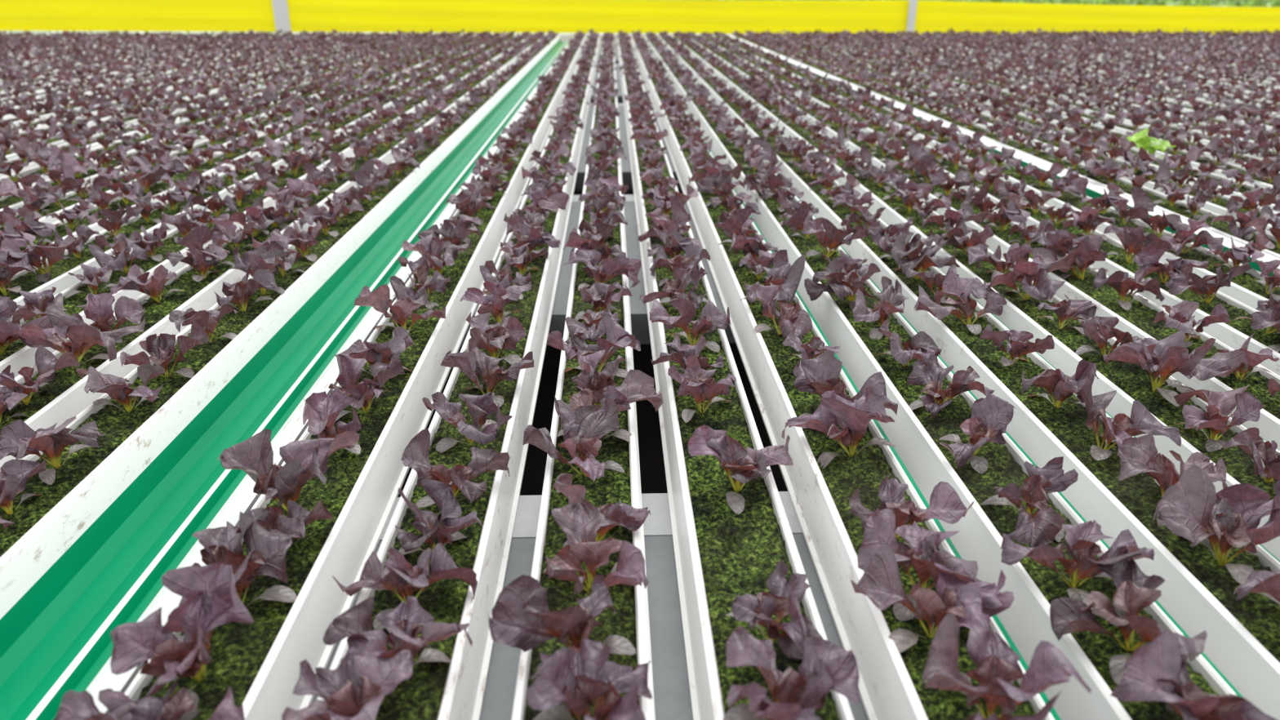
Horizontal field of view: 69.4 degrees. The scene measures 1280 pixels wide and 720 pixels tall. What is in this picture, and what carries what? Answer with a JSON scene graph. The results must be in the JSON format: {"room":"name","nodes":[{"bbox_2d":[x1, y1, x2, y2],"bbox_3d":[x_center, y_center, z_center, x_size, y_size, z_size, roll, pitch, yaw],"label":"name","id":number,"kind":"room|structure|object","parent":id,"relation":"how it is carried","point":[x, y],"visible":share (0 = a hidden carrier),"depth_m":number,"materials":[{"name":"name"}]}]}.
{"room":"greenhouse","nodes":[
{"label":"greenhouse","id":0,"kind":"room"},
{"bbox_2d":[256,190,787,499],"bbox_3d":[-0.608,-6.517,19.467,40.000,0.001,49.000,-1,22,-2],"label":"floor","id":1,"kind":"structure","parent":0,"point":[652,472],"depth_m":2.84,"materials":[{"name":"black"}]},
{"bbox_2d":[271,0,291,35],"bbox_3d":[-3.215,-2.866,8.428,0.130,1.500,0.102,-1,22,-2],"label":"post","id":2,"kind":"object","parent":1,"relation":"on","point":[281,13],"visible":0.28,"depth_m":8.29,"materials":[{"name":"metal"}]},
{"bbox_2d":[0,0,1279,35],"bbox_3d":[0.284,-3.180,8.381,15.900,0.504,0.020,-1,22,-2],"label":"barrier wall","id":3,"kind":"structure","parent":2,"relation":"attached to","point":[561,16],"depth_m":8.39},
{"bbox_2d":[0,30,817,42],"bbox_3d":[-0.598,-6.748,18.997,30.600,0.780,19.700,-1,22,-2],"label":"bench","id":4,"kind":"object","parent":1,"relation":"on","point":[564,37],"visible":0.04,"depth_m":10.06,"materials":[{"name":"white plastic"}]},
{"bbox_2d":[9,0,1279,34],"bbox_3d":[-0.673,-7.248,18.747,30.593,0.334,19.714,-1,22,-2],"label":"crop","id":5,"kind":"object","parent":4,"relation":"on","point":[1264,3],"visible":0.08,"depth_m":12.76,"materials":[{"name":"green plant"}]},
{"bbox_2d":[906,0,917,32],"bbox_3d":[2.482,-2.929,8.585,0.070,1.500,0.102,-1,22,-2],"label":"post","id":6,"kind":"object","parent":1,"relation":"on","point":[913,3],"visible":0.33,"depth_m":8.44,"materials":[{"name":"metal"}]},
{"bbox_3d":[-0.079,-0.808,4.365,12.500,0.728,8.560,-1,22,-2],"label":"frame","id":7,"kind":"object","parent":1,"relation":"on","visible":0},
{"bbox_2d":[108,491,867,719],"bbox_3d":[0.045,0.390,0.348,12.500,0.051,1.250,-1,22,-2],"label":"tray","id":8,"kind":"object","parent":7,"relation":"on","point":[672,696],"visible":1,"depth_m":0.74,"materials":[{"name":"metal"}]},
{"bbox_2d":[5,35,150,53],"bbox_3d":[-4.103,-1.108,3.899,0.094,0.066,9.200,-1,22,-2],"label":"channel","id":9,"kind":"object","parent":8,"relation":"on","point":[147,36],"visible":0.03,"depth_m":6.50,"materials":[{"name":"white plastic"}]},
{"bbox_2d":[8,35,172,55],"bbox_3d":[-3.983,-1.109,3.902,0.094,0.066,9.200,-1,22,-2],"label":"channel","id":10,"kind":"object","parent":8,"relation":"on","point":[171,36],"visible":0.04,"depth_m":6.62,"materials":[{"name":"white plastic"}]},
{"bbox_2d":[8,36,173,56],"bbox_3d":[-3.864,-1.111,3.905,0.094,0.066,9.200,-1,22,-2],"label":"channel","id":11,"kind":"object","parent":8,"relation":"on","point":[172,37],"visible":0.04,"depth_m":6.27,"materials":[{"name":"white plastic"}]},
{"bbox_2d":[17,35,189,58],"bbox_3d":[-3.744,-1.112,3.909,0.094,0.066,9.200,-1,22,-2],"label":"channel","id":12,"kind":"object","parent":8,"relation":"on","point":[188,36],"visible":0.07,"depth_m":6.04,"materials":[{"name":"white plastic"}]},
{"bbox_2d":[16,36,205,59],"bbox_3d":[-3.624,-1.113,3.912,0.094,0.066,9.200,-1,22,-2],"label":"channel","id":13,"kind":"object","parent":8,"relation":"on","point":[196,37],"visible":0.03,"depth_m":6.56,"materials":[{"name":"white plastic"}]},
{"bbox_2d":[0,36,225,69],"bbox_3d":[-3.384,-1.116,3.919,0.094,0.066,9.200,-1,22,-2],"label":"channel","id":14,"kind":"object","parent":8,"relation":"on","point":[24,64],"visible":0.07,"depth_m":5.46,"materials":[{"name":"white plastic"}]},
{"bbox_2d":[3,35,225,65],"bbox_3d":[-3.504,-1.115,3.915,0.094,0.066,9.200,-1,22,-2],"label":"channel","id":15,"kind":"object","parent":8,"relation":"on","point":[224,36],"visible":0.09,"depth_m":5.70,"materials":[{"name":"white plastic"}]},
{"bbox_2d":[0,38,235,70],"bbox_3d":[-3.264,-1.117,3.922,0.094,0.066,9.200,-1,22,-2],"label":"channel","id":16,"kind":"object","parent":8,"relation":"on","point":[40,65],"visible":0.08,"depth_m":6.09,"materials":[{"name":"white plastic"}]},
{"bbox_2d":[1,35,270,75],"bbox_3d":[-3.144,-1.119,3.925,0.094,0.066,9.200,-1,22,-2],"label":"channel","id":17,"kind":"object","parent":8,"relation":"on","point":[129,55],"visible":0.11,"depth_m":5.37,"materials":[{"name":"white plastic"}]},
{"bbox_2d":[0,40,275,86],"bbox_3d":[-2.784,-1.123,3.935,0.094,0.066,9.200,-1,22,-2],"label":"channel","id":18,"kind":"object","parent":8,"relation":"on","point":[104,69],"visible":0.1,"depth_m":4.83,"materials":[{"name":"white plastic"}]},
{"bbox_2d":[0,35,277,79],"bbox_3d":[-3.024,-1.120,3.929,0.094,0.066,9.200,-1,22,-2],"label":"channel","id":19,"kind":"object","parent":8,"relation":"on","point":[277,36],"visible":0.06,"depth_m":5.25,"materials":[{"name":"white plastic"}]},
{"bbox_2d":[0,35,291,84],"bbox_3d":[-2.904,-1.121,3.932,0.094,0.066,9.200,-1,22,-2],"label":"channel","id":20,"kind":"object","parent":8,"relation":"on","point":[42,76],"visible":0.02,"depth_m":5.08,"materials":[{"name":"white plastic"}]},
{"bbox_2d":[0,35,314,93],"bbox_3d":[-2.664,-1.124,3.938,0.094,0.066,9.200,-1,22,-2],"label":"channel","id":21,"kind":"object","parent":8,"relation":"on","point":[162,62],"visible":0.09,"depth_m":4.59,"materials":[{"name":"white plastic"}]},
{"bbox_2d":[0,38,329,105],"bbox_3d":[-2.424,-1.127,3.945,0.094,0.066,9.200,-1,22,-2],"label":"channel","id":22,"kind":"object","parent":8,"relation":"on","point":[128,77],"visible":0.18,"depth_m":4.24,"materials":[{"name":"white plastic"}]},
{"bbox_2d":[0,36,336,98],"bbox_3d":[-2.544,-1.125,3.942,0.094,0.066,9.200,-1,22,-2],"label":"channel","id":23,"kind":"object","parent":8,"relation":"on","point":[38,90],"visible":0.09,"depth_m":4.27,"materials":[{"name":"white plastic"}]},
{"bbox_2d":[2,42,347,119],"bbox_3d":[-2.184,-1.129,3.952,0.094,0.066,9.200,-1,22,-2],"label":"channel","id":24,"kind":"object","parent":8,"relation":"on","point":[70,100],"visible":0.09,"depth_m":3.74,"materials":[{"name":"white plastic"}]},
{"bbox_2d":[1,35,367,108],"bbox_3d":[-2.304,-1.128,3.948,0.094,0.066,9.200,-1,22,-2],"label":"channel","id":25,"kind":"object","parent":8,"relation":"on","point":[88,91],"visible":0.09,"depth_m":4.26,"materials":[{"name":"white plastic"}]},
{"bbox_2d":[3,36,381,124],"bbox_3d":[-2.064,-1.131,3.955,0.094,0.066,9.200,-1,22,-2],"label":"channel","id":26,"kind":"object","parent":8,"relation":"on","point":[42,113],"visible":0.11,"depth_m":3.42,"materials":[{"name":"white plastic"}]},
{"bbox_2d":[0,37,391,133],"bbox_3d":[-1.944,-1.132,3.958,0.094,0.066,9.200,-1,22,-2],"label":"channel","id":27,"kind":"object","parent":8,"relation":"on","point":[94,112],"visible":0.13,"depth_m":3.45,"materials":[{"name":"white plastic"}]},
{"bbox_2d":[10,35,413,146],"bbox_3d":[-1.824,-1.133,3.962,0.094,0.066,9.200,-1,22,-2],"label":"channel","id":28,"kind":"object","parent":8,"relation":"on","point":[214,89],"visible":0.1,"depth_m":3.48,"materials":[{"name":"white plastic"}]},
{"bbox_2d":[0,35,427,159],"bbox_3d":[-1.704,-1.135,3.965,0.094,0.066,9.200,-1,22,-2],"label":"channel","id":29,"kind":"object","parent":8,"relation":"on","point":[53,140],"visible":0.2,"depth_m":3.04,"materials":[{"name":"white plastic"}]},
{"bbox_2d":[0,37,442,177],"bbox_3d":[-1.585,-1.136,3.968,0.094,0.066,9.200,-1,22,-2],"label":"channel","id":30,"kind":"object","parent":8,"relation":"on","point":[94,144],"visible":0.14,"depth_m":2.86,"materials":[{"name":"white plastic"}]},
{"bbox_2d":[0,35,463,188],"bbox_3d":[-1.464,-1.137,3.971,0.094,0.066,9.200,-1,22,-2],"label":"channel","id":31,"kind":"object","parent":8,"relation":"on","point":[111,146],"visible":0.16,"depth_m":2.63,"materials":[{"name":"white plastic"}]},
{"bbox_2d":[0,35,475,211],"bbox_3d":[-1.345,-1.139,3.975,0.094,0.066,9.200,-1,22,-2],"label":"channel","id":32,"kind":"object","parent":8,"relation":"on","point":[12,202],"visible":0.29,"depth_m":2.48,"materials":[{"name":"white plastic"}]},
{"bbox_2d":[0,36,481,230],"bbox_3d":[-1.225,-1.140,3.978,0.094,0.066,9.200,-1,22,-2],"label":"channel","id":33,"kind":"object","parent":8,"relation":"on","point":[69,204],"visible":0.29,"depth_m":2.41,"materials":[{"name":"white plastic"}]},
{"bbox_2d":[0,35,518,316],"bbox_3d":[-0.985,-1.143,3.985,0.094,0.066,9.200,-1,22,-2],"label":"channel","id":34,"kind":"object","parent":8,"relation":"on","point":[60,278],"visible":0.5,"depth_m":1.69,"materials":[{"name":"white plastic"}]},
{"bbox_2d":[18,35,502,259],"bbox_3d":[-1.105,-1.142,3.981,0.094,0.066,9.200,-1,22,-2],"label":"channel","id":35,"kind":"object","parent":8,"relation":"on","point":[162,184],"visible":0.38,"depth_m":2.16,"materials":[{"name":"white plastic"}]},
{"bbox_2d":[0,35,531,386],"bbox_3d":[-0.865,-1.144,3.988,0.094,0.066,9.200,-1,22,-2],"label":"channel","id":36,"kind":"object","parent":8,"relation":"on","point":[19,355],"visible":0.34,"depth_m":1.49,"materials":[{"name":"white pvc"}]},
{"bbox_2d":[0,35,545,471],"bbox_3d":[-0.745,-1.146,3.991,0.094,0.066,9.200,-1,22,-2],"label":"channel","id":37,"kind":"object","parent":8,"relation":"on","point":[64,397],"visible":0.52,"depth_m":1.24,"materials":[{"name":"white plastic"}]},
{"bbox_2d":[0,35,558,563],"bbox_3d":[-0.625,-1.147,3.994,0.094,0.066,9.200,-1,22,-2],"label":"channel","id":38,"kind":"object","parent":8,"relation":"on","point":[119,426],"visible":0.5,"depth_m":0.98,"materials":[{"name":"white plastic"}]},
{"bbox_2d":[0,34,573,719],"bbox_3d":[-0.506,-1.159,4.021,0.156,0.066,9.250,-1,22,-2],"label":"gutter","id":39,"kind":"object","parent":8,"relation":"on","point":[97,564],"visible":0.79,"depth_m":0.91,"materials":[{"name":"green plastic"}]},
{"bbox_2d":[124,35,586,719],"bbox_3d":[-0.385,-1.150,4.001,0.094,0.066,9.200,-1,22,-2],"label":"channel","id":40,"kind":"object","parent":8,"relation":"on","point":[260,660],"visible":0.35,"depth_m":0.80,"materials":[{"name":"white plastic"}]},
{"bbox_2d":[316,35,599,719],"bbox_3d":[-0.265,-1.151,4.004,0.094,0.066,9.200,-1,22,-2],"label":"channel","id":41,"kind":"object","parent":8,"relation":"on","point":[455,690],"visible":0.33,"depth_m":0.78,"materials":[{"name":"white plastic"}]},
{"bbox_2d":[0,27,1279,719],"bbox_3d":[-0.061,-1.224,4.003,12.285,0.096,9.135,-1,22,-2],"label":"plants","id":42,"kind":"object","parent":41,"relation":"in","point":[579,674],"visible":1,"depth_m":1.20,"materials":[{"name":"purple plant"}]},
{"bbox_2d":[511,40,655,719],"bbox_3d":[-0.145,-1.152,4.008,0.094,0.066,9.200,-1,22,-2],"label":"channel","id":43,"kind":"object","parent":8,"relation":"on","point":[630,620],"visible":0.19,"depth_m":0.79,"materials":[{"name":"white plastic"}]},
{"bbox_2d":[617,35,853,719],"bbox_3d":[-0.025,-1.154,4.011,0.094,0.066,9.200,-1,22,-2],"label":"channel","id":44,"kind":"object","parent":8,"relation":"on","point":[722,554],"visible":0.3,"depth_m":0.77,"materials":[{"name":"white plastic"}]},
{"bbox_2d":[630,35,1061,719],"bbox_3d":[0.095,-1.155,4.014,0.094,0.066,9.200,-1,22,-2],"label":"channel","id":45,"kind":"object","parent":8,"relation":"on","point":[890,681],"visible":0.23,"depth_m":0.82,"materials":[{"name":"white plastic"}]},
{"bbox_2d":[644,35,1242,719],"bbox_3d":[0.215,-1.156,4.018,0.094,0.066,9.200,-1,22,-2],"label":"channel","id":46,"kind":"object","parent":8,"relation":"on","point":[915,435],"visible":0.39,"depth_m":0.82,"materials":[{"name":"white plastic"}]},
{"bbox_2d":[657,35,1279,719],"bbox_3d":[0.335,-1.158,4.021,0.094,0.066,9.200,-1,22,-2],"label":"channel","id":47,"kind":"object","parent":8,"relation":"on","point":[1242,642],"visible":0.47,"depth_m":0.82,"materials":[{"name":"white plastic"}]},
{"bbox_2d":[671,35,1279,559],"bbox_3d":[0.455,-1.159,4.024,0.094,0.066,9.200,-1,22,-2],"label":"channel","id":48,"kind":"object","parent":8,"relation":"on","point":[1131,383],"visible":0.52,"depth_m":1.12,"materials":[{"name":"white plastic"}]},
{"bbox_2d":[689,35,1279,450],"bbox_3d":[0.575,-1.160,4.027,0.094,0.066,9.200,-1,22,-2],"label":"channel","id":49,"kind":"object","parent":8,"relation":"on","point":[1138,321],"visible":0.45,"depth_m":1.26,"materials":[{"name":"white plastic"}]},
{"bbox_2d":[702,35,1279,375],"bbox_3d":[0.695,-1.162,4.031,0.094,0.066,9.200,-1,22,-2],"label":"channel","id":50,"kind":"object","parent":8,"relation":"on","point":[1233,334],"visible":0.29,"depth_m":1.33,"materials":[{"name":"white plastic"}]},
{"bbox_2d":[712,35,1279,311],"bbox_3d":[0.815,-1.163,4.034,0.094,0.066,9.200,-1,22,-2],"label":"channel","id":51,"kind":"object","parent":8,"relation":"on","point":[1242,289],"visible":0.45,"depth_m":1.71,"materials":[{"name":"white plastic"}]},
{"bbox_2d":[728,35,1279,276],"bbox_3d":[0.899,-1.169,4.034,0.072,0.052,9.200,-1,22,-2],"label":"strip","id":52,"kind":"object","parent":8,"relation":"on","point":[1093,190],"visible":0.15,"depth_m":2.13,"materials":[{"name":"plastic"}]},
{"bbox_2d":[729,34,1279,258],"bbox_3d":[0.984,-1.165,4.039,0.094,0.066,9.200,-1,22,-2],"label":"channel","id":53,"kind":"object","parent":8,"relation":"on","point":[1220,227],"visible":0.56,"depth_m":2.23,"materials":[{"name":"white plastic"}]},
{"bbox_2d":[745,35,1277,234],"bbox_3d":[1.104,-1.166,4.042,0.094,0.066,9.200,-1,22,-2],"label":"channel","id":54,"kind":"object","parent":8,"relation":"on","point":[1220,206],"visible":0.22,"depth_m":2.24,"materials":[{"name":"white plastic"}]},
{"bbox_2d":[767,35,1279,213],"bbox_3d":[1.224,-1.167,4.045,0.094,0.066,9.200,-1,22,-2],"label":"channel","id":55,"kind":"object","parent":8,"relation":"on","point":[1022,117],"visible":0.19,"depth_m":2.45,"materials":[{"name":"white plastic"}]},
{"bbox_2d":[1126,127,1175,158],"bbox_3d":[1.279,-0.531,2.301,0.110,0.079,0.100,-1,22,-2],"label":"seedling","id":56,"kind":"object","parent":55,"relation":"on","point":[1141,139],"visible":0.67,"depth_m":2.31,"materials":[{"name":"green plant"}]},
{"bbox_2d":[781,35,1272,188],"bbox_3d":[1.344,-1.169,4.049,0.094,0.066,9.200,-1,22,-2],"label":"channel","id":57,"kind":"object","parent":8,"relation":"on","point":[1263,184],"visible":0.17,"depth_m":2.44,"materials":[{"name":"white plastic"}]},
{"bbox_2d":[798,37,1279,173],"bbox_3d":[1.464,-1.170,4.052,0.094,0.066,9.200,-1,22,-2],"label":"channel","id":58,"kind":"object","parent":8,"relation":"on","point":[1117,127],"visible":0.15,"depth_m":2.98,"materials":[{"name":"white plastic"}]},
{"bbox_2d":[802,35,1276,159],"bbox_3d":[1.584,-1.171,4.055,0.094,0.066,9.200,-1,22,-2],"label":"channel","id":59,"kind":"object","parent":8,"relation":"on","point":[1127,120],"visible":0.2,"depth_m":3.19,"materials":[{"name":"white plastic"}]},
{"bbox_2d":[819,35,1275,150],"bbox_3d":[1.704,-1.173,4.059,0.094,0.066,9.200,-1,22,-2],"label":"channel","id":60,"kind":"object","parent":8,"relation":"on","point":[1251,140],"visible":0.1,"depth_m":3.22,"materials":[{"name":"white plastic"}]},
{"bbox_2d":[833,35,1279,137],"bbox_3d":[1.824,-1.174,4.062,0.094,0.066,9.200,-1,22,-2],"label":"channel","id":61,"kind":"object","parent":8,"relation":"on","point":[1122,99],"visible":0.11,"depth_m":3.44,"materials":[{"name":"white plastic"}]},
{"bbox_2d":[848,35,1272,129],"bbox_3d":[1.944,-1.175,4.065,0.094,0.066,9.200,-1,22,-2],"label":"channel","id":62,"kind":"object","parent":8,"relation":"on","point":[1187,108],"visible":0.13,"depth_m":3.49,"materials":[{"name":"white plastic"}]},
{"bbox_2d":[850,35,1279,120],"bbox_3d":[2.064,-1.177,4.069,0.094,0.066,9.200,-1,22,-2],"label":"channel","id":63,"kind":"object","parent":8,"relation":"on","point":[1186,102],"visible":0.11,"depth_m":3.57,"materials":[{"name":"white plastic"}]},
{"bbox_2d":[888,38,1279,115],"bbox_3d":[2.184,-1.178,4.072,0.094,0.066,9.200,-1,22,-2],"label":"channel","id":64,"kind":"object","parent":8,"relation":"on","point":[1202,99],"visible":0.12,"depth_m":3.86,"materials":[{"name":"white plastic"}]},
{"bbox_2d":[892,36,1279,106],"bbox_3d":[2.304,-1.179,4.075,0.094,0.066,9.200,-1,22,-2],"label":"channel","id":65,"kind":"object","parent":8,"relation":"on","point":[1259,101],"visible":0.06,"depth_m":3.90,"materials":[{"name":"white plastic"}]},
{"bbox_2d":[897,34,1279,103],"bbox_3d":[2.424,-1.181,4.078,0.094,0.066,9.200,-1,22,-2],"label":"channel","id":66,"kind":"object","parent":8,"relation":"on","point":[1009,54],"visible":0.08,"depth_m":4.58,"materials":[{"name":"white plastic"}]},
{"bbox_2d":[924,36,1271,95],"bbox_3d":[2.544,-1.182,4.082,0.094,0.066,9.200,-1,22,-2],"label":"channel","id":67,"kind":"object","parent":8,"relation":"on","point":[1180,78],"visible":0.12,"depth_m":4.35,"materials":[{"name":"white plastic"}]},
{"bbox_2d":[920,35,1279,91],"bbox_3d":[2.664,-1.183,4.085,0.094,0.066,9.200,-1,22,-2],"label":"channel","id":68,"kind":"object","parent":8,"relation":"on","point":[1033,51],"visible":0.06,"depth_m":4.44,"materials":[{"name":"white plastic"}]},
{"bbox_2d":[937,35,1279,88],"bbox_3d":[2.784,-1.185,4.088,0.094,0.066,9.200,-1,22,-2],"label":"channel","id":69,"kind":"object","parent":8,"relation":"on","point":[1098,59],"visible":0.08,"depth_m":4.50,"materials":[{"name":"white plastic"}]},
{"bbox_2d":[980,39,1275,83],"bbox_3d":[2.904,-1.186,4.092,0.094,0.066,9.200,-1,22,-2],"label":"channel","id":70,"kind":"object","parent":8,"relation":"on","point":[1266,79],"visible":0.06,"depth_m":4.54,"materials":[{"name":"white plastic"}]},
{"bbox_2d":[981,35,1279,75],"bbox_3d":[3.143,-1.189,4.098,0.094,0.066,9.200,-1,22,-2],"label":"channel","id":71,"kind":"object","parent":8,"relation":"on","point":[1127,55],"visible":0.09,"depth_m":5.69,"materials":[{"name":"white plastic"}]},
{"bbox_2d":[1006,36,1279,73],"bbox_3d":[3.263,-1.190,4.101,0.094,0.066,9.200,-1,22,-2],"label":"channel","id":72,"kind":"object","parent":8,"relation":"on","point":[1158,56],"visible":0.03,"depth_m":5.68,"materials":[{"name":"white plastic"}]},
{"bbox_2d":[1013,42,1275,79],"bbox_3d":[3.023,-1.187,4.095,0.094,0.066,9.200,-1,22,-2],"label":"channel","id":73,"kind":"object","parent":8,"relation":"on","point":[1100,54],"visible":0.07,"depth_m":5.00,"materials":[{"name":"white plastic"}]},
{"bbox_2d":[1027,35,1275,64],"bbox_3d":[3.623,-1.194,4.111,0.094,0.066,9.200,-1,22,-2],"label":"channel","id":74,"kind":"object","parent":8,"relation":"on","point":[1028,35],"visible":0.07,"depth_m":6.02,"materials":[{"name":"white plastic"}]},
{"bbox_2d":[1031,37,1275,69],"bbox_3d":[3.383,-1.191,4.105,0.094,0.066,9.200,-1,22,-2],"label":"channel","id":75,"kind":"object","parent":8,"relation":"on","point":[1031,37],"visible":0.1,"depth_m":5.88,"materials":[{"name":"white plastic"}]},
{"bbox_2d":[1044,34,1263,60],"bbox_3d":[3.743,-1.195,4.115,0.094,0.066,9.200,-1,22,-2],"label":"channel","id":76,"kind":"object","parent":8,"relation":"on","point":[1045,34],"visible":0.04,"depth_m":6.16,"materials":[{"name":"white plastic"}]},
{"bbox_2d":[1037,37,1275,65],"bbox_3d":[3.503,-1.193,4.108,0.094,0.066,9.200,-1,22,-2],"label":"channel","id":77,"kind":"object","parent":8,"relation":"on","point":[1037,37],"visible":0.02,"depth_m":6.38,"materials":[{"name":"white plastic"}]},
{"bbox_2d":[1064,35,1277,59],"bbox_3d":[3.863,-1.197,4.118,0.094,0.066,9.200,-1,22,-2],"label":"channel","id":78,"kind":"object","parent":8,"relation":"on","point":[1064,35],"visible":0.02,"depth_m":6.34,"materials":[{"name":"white plastic"}]},
{"bbox_2d":[1074,35,1279,57],"bbox_3d":[3.983,-1.198,4.121,0.094,0.066,9.200,-1,22,-2],"label":"channel","id":79,"kind":"object","parent":8,"relation":"on","point":[1260,55],"visible":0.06,"depth_m":6.40,"materials":[{"name":"white plastic"}]},
{"bbox_2d":[366,194,735,346],"bbox_3d":[-0.003,-0.212,1.837,12.500,0.051,0.875,-1,22,-2],"label":"tray","id":80,"kind":"object","parent":7,"relation":"on","point":[638,313],"visible":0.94,"depth_m":1.56,"materials":[{"name":"metal"}]},
{"bbox_2d":[484,103,681,191],"bbox_3d":[-0.048,-0.784,3.253,12.500,0.051,1.580,-1,22,-2],"label":"tray","id":81,"kind":"object","parent":7,"relation":"on","point":[625,164],"visible":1,"depth_m":2.80,"materials":[{"name":"metal"}]},
{"bbox_2d":[554,63,650,103],"bbox_3d":[-0.109,-1.548,5.144,12.500,0.051,1.900,-1,22,-2],"label":"tray","id":82,"kind":"object","parent":7,"relation":"on","point":[620,95],"visible":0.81,"depth_m":4.71,"materials":[{"name":"metal"}]},
{"bbox_2d":[581,42,637,63],"bbox_3d":[-0.178,-2.428,7.322,12.500,0.051,2.200,-1,22,-2],"label":"tray","id":83,"kind":"object","parent":7,"relation":"on","point":[616,58],"visible":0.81,"depth_m":6.95,"materials":[{"name":"metal"}]}
]}

